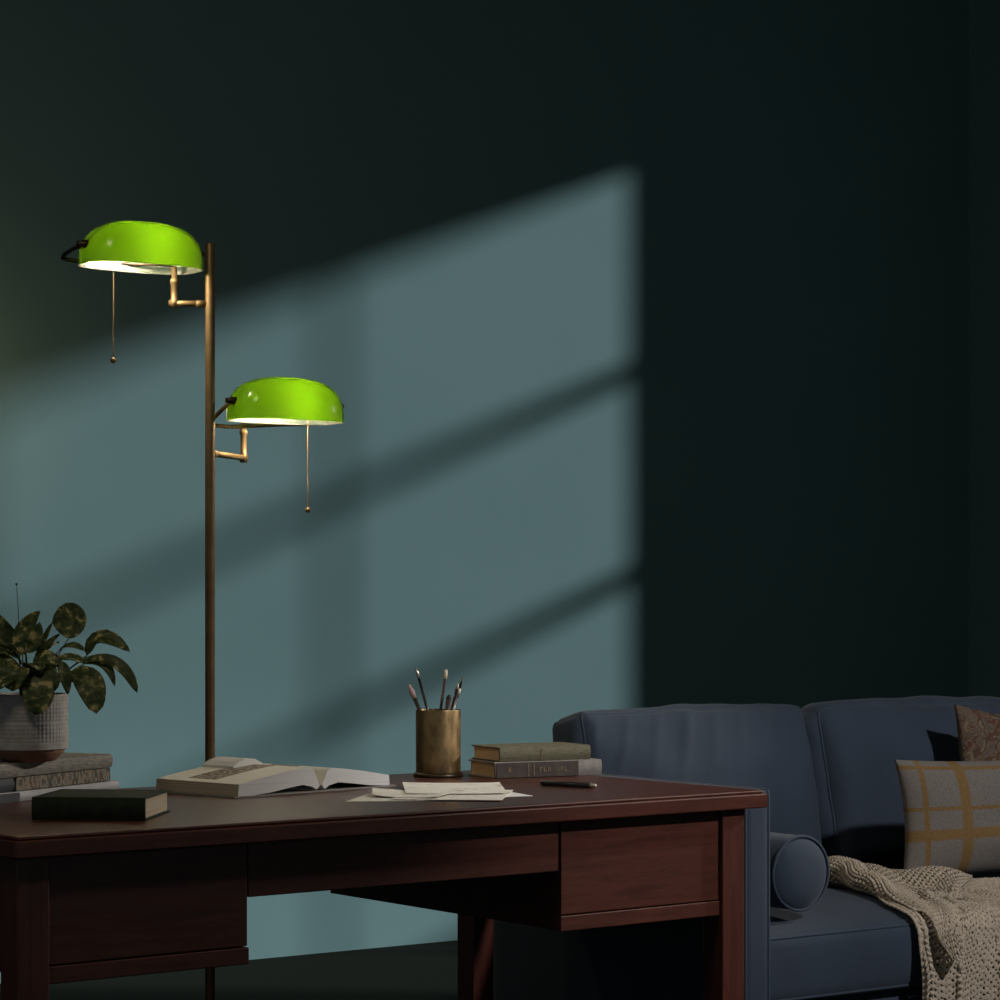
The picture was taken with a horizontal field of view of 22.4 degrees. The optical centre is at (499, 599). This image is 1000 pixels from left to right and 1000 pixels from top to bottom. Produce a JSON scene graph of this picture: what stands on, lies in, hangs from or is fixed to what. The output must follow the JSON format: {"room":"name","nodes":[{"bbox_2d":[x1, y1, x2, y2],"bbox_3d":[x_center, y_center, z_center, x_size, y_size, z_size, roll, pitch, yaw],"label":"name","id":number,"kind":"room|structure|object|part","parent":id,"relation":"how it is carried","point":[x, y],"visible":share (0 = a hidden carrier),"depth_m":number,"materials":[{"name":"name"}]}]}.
{"room":"office","nodes":[
{"label":"office","id":0,"kind":"room"},
{"bbox_2d":[0,940,456,999],"bbox_3d":[0.551,1.160,2.786,10.130,0.100,9.900,0,0,-35],"label":"floor","id":1,"kind":"structure","parent":0,"point":[424,971],"depth_m":7.37,"materials":[{"name":"carpet"}]},
{"bbox_2d":[61,220,343,999],"bbox_3d":[-0.607,0.159,5.400,0.643,1.902,0.270,0,0,-40],"label":"floor lamp","id":2,"kind":"object","parent":1,"relation":"on","point":[131,246],"visible":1,"depth_m":5.39,"materials":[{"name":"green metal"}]},
{"bbox_3d":[-0.860,-0.736,5.225,0.029,0.019,0.019,0,0,-35],"label":"pivot knob","id":3,"kind":"part","parent":2,"relation":"part of","materials":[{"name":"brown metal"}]},
{"bbox_3d":[-0.805,-0.611,5.264,0.003,0.223,0.003,0,0,-35],"label":"pull chain","id":4,"kind":"part","parent":2,"relation":"part of","materials":[{"name":"gold metal"}]},
{"bbox_3d":[-0.752,-0.744,5.301,0.262,0.096,0.156,0,0,-35],"label":"lamp shade","id":5,"kind":"part","parent":2,"relation":"part of","materials":[{"name":"green glass"}]},
{"bbox_3d":[-0.665,-0.664,5.385,0.082,0.087,0.018,0,0,-8],"label":"swing arm","id":6,"kind":"part","parent":2,"relation":"part of","materials":[{"name":"gold metal"}]},
{"bbox_3d":[-0.575,-0.428,5.428,0.029,0.019,0.019,0,0,-35],"label":"pivot knob","id":7,"kind":"part","parent":2,"relation":"part of","materials":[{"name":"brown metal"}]},
{"bbox_3d":[-0.589,-0.351,5.489,0.018,0.097,0.194,0,0,16],"label":"swing arm","id":8,"kind":"part","parent":2,"relation":"part of","materials":[{"name":"gold metal"}]},
{"bbox_3d":[-0.467,-0.436,5.504,0.262,0.096,0.156,0,0,-35],"label":"lamp shade","id":9,"kind":"part","parent":2,"relation":"part of","materials":[{"name":"green glass"}]},
{"bbox_3d":[-0.421,-0.305,5.537,0.003,0.217,0.003,0,0,-35],"label":"pull chain","id":10,"kind":"part","parent":2,"relation":"part of","materials":[{"name":"gold metal"}]},
{"bbox_2d":[0,770,766,999],"bbox_3d":[-0.347,0.730,4.495,1.527,0.760,0.775,0,0,-38],"label":"desk","id":11,"kind":"object","parent":1,"relation":"on","point":[81,900],"visible":0.88,"depth_m":4.20,"materials":[{"name":"brown wood"}]},
{"bbox_3d":[-0.934,0.461,4.050,0.020,0.158,0.645,0,0,-38],"label":"panel","id":12,"kind":"part","parent":11,"relation":"part of","materials":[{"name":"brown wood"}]},
{"bbox_3d":[-0.711,0.746,3.781,0.054,0.728,0.054,0,0,-38],"label":"leg","id":13,"kind":"part","parent":11,"relation":"part of","materials":[{"name":"brown wood"}]},
{"bbox_2d":[0,780,118,803],"bbox_3d":[-0.919,0.341,4.516,0.275,0.018,0.441,0,0,26],"label":"book","id":14,"kind":"object","parent":11,"relation":"on","point":[25,795],"visible":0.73,"depth_m":4.45,"materials":[{"name":"grey paper"}]},
{"bbox_2d":[0,768,109,792],"bbox_3d":[-0.919,0.320,4.507,0.255,0.025,0.414,0,0,26],"label":"book","id":15,"kind":"object","parent":14,"relation":"on","point":[12,784],"visible":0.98,"depth_m":4.48,"materials":[{"name":"grey"}]},
{"bbox_2d":[0,752,112,778],"bbox_3d":[-0.921,0.295,4.510,0.266,0.024,0.418,0,0,26],"label":"book","id":16,"kind":"object","parent":15,"relation":"on","point":[67,761],"visible":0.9,"depth_m":4.50,"materials":[{"name":"brown paper"}]},
{"bbox_2d":[0,583,137,761],"bbox_3d":[-0.795,0.127,4.409,0.245,0.311,0.235,0,0,-35],"label":"potted plant","id":17,"kind":"object","parent":16,"relation":"on","point":[33,719],"visible":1,"depth_m":4.39,"materials":[{"name":"green plant"}]},
{"bbox_3d":[-0.847,0.064,4.438,0.009,0.188,0.005,0,0,-13],"label":"flower stem","id":18,"kind":"part","parent":17,"relation":"part of","materials":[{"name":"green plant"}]},
{"bbox_3d":[-0.827,0.212,4.438,0.138,0.096,0.138,0,0,-35],"label":"pot","id":19,"kind":"part","parent":17,"relation":"part of","materials":[{"name":"white ceramic"}]},
{"bbox_2d":[31,789,169,820],"bbox_3d":[-0.645,0.332,4.097,0.184,0.036,0.176,0,0,6],"label":"book","id":20,"kind":"object","parent":11,"relation":"on","point":[61,804],"visible":1,"depth_m":4.01,"materials":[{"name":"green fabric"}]},
{"bbox_3d":[-0.542,0.466,3.897,0.352,0.163,0.012,0,0,-38],"label":"drawer","id":21,"kind":"part","parent":11,"relation":"part of","materials":[{"name":"brown wood"}]},
{"bbox_3d":[-0.542,0.563,3.897,0.356,0.026,0.014,0,0,-38],"label":"rail","id":22,"kind":"part","parent":11,"relation":"part of","materials":[{"name":"brown wood"}]},
{"bbox_2d":[156,756,395,798],"bbox_3d":[-0.417,0.321,4.678,0.233,0.058,0.402,0,0,43],"label":"open book","id":23,"kind":"object","parent":11,"relation":"on","point":[223,777],"visible":0.98,"depth_m":4.59,"materials":[{"name":"white paper"}]},
{"bbox_3d":[-0.188,0.427,4.249,0.633,0.088,0.130,0,0,-38],"label":"drawer","id":24,"kind":"part","parent":11,"relation":"part of","materials":[{"name":"brown wood"}]},
{"bbox_2d":[345,792,469,801],"bbox_3d":[-0.152,0.349,4.517,0.268,0.001,0.238,0,0,-8],"label":"letter","id":25,"kind":"object","parent":11,"relation":"on","point":[370,797],"visible":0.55,"depth_m":4.42,"materials":[{"name":"paper"}]},
{"bbox_2d":[415,792,530,800],"bbox_3d":[-0.084,0.348,4.540,0.237,0.001,0.210,0,0,-25],"label":"letter","id":26,"kind":"object","parent":25,"relation":"on","point":[512,794],"visible":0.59,"depth_m":4.50,"materials":[{"name":"paper"}]},
{"bbox_2d":[390,790,512,799],"bbox_3d":[-0.083,0.347,4.513,0.195,0.001,0.236,0,0,5],"label":"letter","id":27,"kind":"object","parent":26,"relation":"on","point":[493,796],"visible":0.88,"depth_m":4.44,"materials":[{"name":"paper"}]},
{"bbox_2d":[372,788,463,797],"bbox_3d":[-0.172,0.345,4.519,0.178,0.004,0.164,0,0,17],"label":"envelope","id":28,"kind":"object","parent":27,"relation":"on","point":[376,791],"visible":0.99,"depth_m":4.50,"materials":[{"name":"paper"}]},
{"bbox_2d":[402,782,506,793],"bbox_3d":[-0.086,0.344,4.638,0.183,0.002,0.269,0,0,-3],"label":"letter","id":29,"kind":"object","parent":28,"relation":"on","point":[410,787],"visible":1,"depth_m":4.62,"materials":[{"name":"paper"}]},
{"bbox_2d":[413,709,462,777],"bbox_3d":[-0.123,0.284,5.013,0.100,0.132,0.100,0,0,-35],"label":"pencil cup","id":30,"kind":"object","parent":11,"relation":"on","point":[438,733],"visible":1,"depth_m":4.97,"materials":[{"name":"gold metal"}]},
{"bbox_2d":[408,684,420,709],"bbox_3d":[-0.146,0.251,5.005,0.075,0.168,0.011,0,0,7],"label":"brush","id":31,"kind":"object","parent":30,"relation":"in","point":[411,690],"visible":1,"depth_m":5.00,"materials":[{"name":"brown paint"}]},
{"bbox_3d":[-0.141,0.264,5.005,0.065,0.142,0.008,0,0,5],"label":"handle","id":32,"kind":"part","parent":31,"relation":"part of","materials":[{"name":"brown paint"}]},
{"bbox_2d":[415,668,428,709],"bbox_3d":[-0.139,0.234,5.019,0.059,0.200,0.006,0,0,-11],"label":"paintbrush","id":33,"kind":"object","parent":30,"relation":"in","point":[417,672],"visible":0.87,"depth_m":5.01,"materials":[{"name":"black paint"}]},
{"bbox_2d":[439,669,447,710],"bbox_3d":[-0.121,0.236,5.019,0.033,0.197,0.008,0,0,3],"label":"paintbrush","id":34,"kind":"object","parent":30,"relation":"in","point":[445,671],"visible":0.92,"depth_m":5.01,"materials":[{"name":"brown paint"}]},
{"bbox_2d":[445,695,451,709],"bbox_3d":[-0.110,0.261,5.009,0.027,0.147,0.011,0,0,5],"label":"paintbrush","id":35,"kind":"object","parent":30,"relation":"in","point":[448,698],"visible":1,"depth_m":5.00,"materials":[{"name":"brown paint"}]},
{"bbox_2d":[450,684,458,709],"bbox_3d":[-0.103,0.250,5.007,0.049,0.169,0.008,0,0,-25],"label":"paintbrush","id":36,"kind":"object","parent":30,"relation":"in","point":[457,686],"visible":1,"depth_m":5.01,"materials":[{"name":"black paint"}]},
{"bbox_2d":[454,677,462,709],"bbox_3d":[-0.103,0.243,5.027,0.059,0.183,0.009,0,0,3],"label":"paintbrush","id":37,"kind":"object","parent":30,"relation":"in","point":[460,684],"visible":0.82,"depth_m":5.02,"materials":[{"name":"black paint"}]},
{"bbox_3d":[-0.050,0.746,5.178,0.052,0.728,0.056,0,0,-38],"label":"leg","id":38,"kind":"part","parent":11,"relation":"part of","materials":[{"name":"brown wood"}]},
{"bbox_2d":[468,758,601,778],"bbox_3d":[0.070,0.334,5.052,0.239,0.032,0.123,0,0,-27],"label":"book","id":39,"kind":"object","parent":11,"relation":"on","point":[592,766],"visible":0.95,"depth_m":5.00,"materials":[{"name":"grey paper"}]},
{"bbox_2d":[471,742,590,761],"bbox_3d":[0.062,0.304,5.058,0.206,0.028,0.122,0,0,-28],"label":"book","id":40,"kind":"object","parent":39,"relation":"on","point":[541,751],"visible":1,"depth_m":5.01,"materials":[{"name":"brown paper"}]},
{"bbox_2d":[540,780,596,787],"bbox_3d":[0.128,0.344,4.720,0.125,0.011,0.011,0,0,36],"label":"pen","id":41,"kind":"object","parent":11,"relation":"on","point":[543,782],"visible":1,"depth_m":4.72,"materials":[{"name":"black paint"}]},
{"bbox_3d":[0.249,0.466,4.511,0.371,0.163,0.012,0,0,-38],"label":"drawer","id":42,"kind":"part","parent":11,"relation":"part of","materials":[{"name":"brown wood"}]},
{"bbox_3d":[0.250,0.563,4.510,0.375,0.026,0.014,0,0,-38],"label":"rail","id":43,"kind":"part","parent":11,"relation":"part of","materials":[{"name":"brown wood"}]},
{"bbox_3d":[0.411,0.746,4.650,0.054,0.728,0.054,0,0,-38],"label":"leg","id":44,"kind":"part","parent":11,"relation":"part of","materials":[{"name":"brown wood"}]},
{"bbox_2d":[493,695,999,999],"bbox_3d":[0.861,0.668,5.537,1.584,0.884,0.836,0,0,-35],"label":"sofa","id":45,"kind":"object","parent":1,"relation":"on","point":[827,772],"visible":0.46,"depth_m":5.34,"materials":[{"name":"blue fabric"}]},
{"bbox_3d":[0.245,0.683,5.093,0.066,0.650,0.826,0,0,-35],"label":"armrest","id":46,"kind":"part","parent":45,"relation":"part of","materials":[{"name":"blue fabric"}]},
{"bbox_2d":[552,704,821,844],"bbox_3d":[0.417,0.433,5.512,0.676,0.411,0.230,0,-12,-35],"label":"cushion","id":47,"kind":"object","parent":45,"relation":"on","point":[766,746],"depth_m":5.46,"materials":[{"name":"blue fabric"}]},
{"bbox_2d":[770,832,829,911],"bbox_3d":[0.474,0.535,5.113,0.151,0.151,0.424,0,0,-35],"label":"bolster cushion","id":48,"kind":"object","parent":45,"relation":"on","point":[799,864],"visible":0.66,"depth_m":4.94,"materials":[{"name":"blue fabric"}]},
{"bbox_2d":[770,886,995,999],"bbox_3d":[0.608,0.704,5.268,0.731,0.197,0.642,0,0,-35],"label":"seat cushion","id":49,"kind":"object","parent":45,"relation":"on","point":[850,945],"depth_m":4.96,"materials":[{"name":"blue fabric"}]},
{"bbox_2d":[801,695,999,869],"bbox_3d":[0.989,0.430,5.961,0.730,0.413,0.232,0,-12,-35],"label":"cushion","id":50,"kind":"object","parent":45,"relation":"on","point":[855,744],"depth_m":5.76,"materials":[{"name":"blue fabric"}]},
{"bbox_2d":[828,855,999,999],"bbox_3d":[0.931,0.836,5.375,0.615,0.565,0.567,0,0,-35],"label":"knitted throw","id":51,"kind":"object","parent":45,"relation":"on","point":[941,910],"visible":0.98,"depth_m":5.12,"materials":[{"name":"fabric"}]},
{"bbox_2d":[894,760,999,881],"bbox_3d":[1.109,0.478,5.597,0.560,0.264,0.129,0,0,-29],"label":"throw pillow","id":52,"kind":"object","parent":45,"relation":"on","point":[951,809],"visible":0.98,"depth_m":5.48,"materials":[{"name":"fabric"}]},
{"bbox_2d":[914,872,999,883],"bbox_3d":[1.198,0.704,5.689,0.731,0.197,0.642,0,0,-35],"label":"seat cushion","id":53,"kind":"object","parent":45,"relation":"on","point":[992,874],"depth_m":5.64,"materials":[{"name":"blue fabric"}]},
{"bbox_2d":[954,705,999,760],"bbox_3d":[1.227,0.442,5.839,0.459,0.406,0.132,0,0,-27],"label":"throw pillow","id":54,"kind":"object","parent":45,"relation":"on","point":[978,731],"visible":0.45,"depth_m":5.77,"materials":[{"name":"fabric"}]},
{"bbox_2d":[0,0,968,982],"bbox_3d":[-2.291,-0.700,6.778,10.130,3.620,0.100,0,0,-35],"label":"wall","id":55,"kind":"structure","parent":0,"point":[640,328],"depth_m":8.29,"materials":[{"name":"paint"}]},
{"bbox_2d":[969,0,999,697],"bbox_3d":[4.665,-0.700,5.654,0.100,3.620,9.800,0,0,-35],"label":"wall","id":56,"kind":"structure","parent":0,"point":[984,15],"depth_m":9.55,"materials":[{"name":"paint"}]}
]}

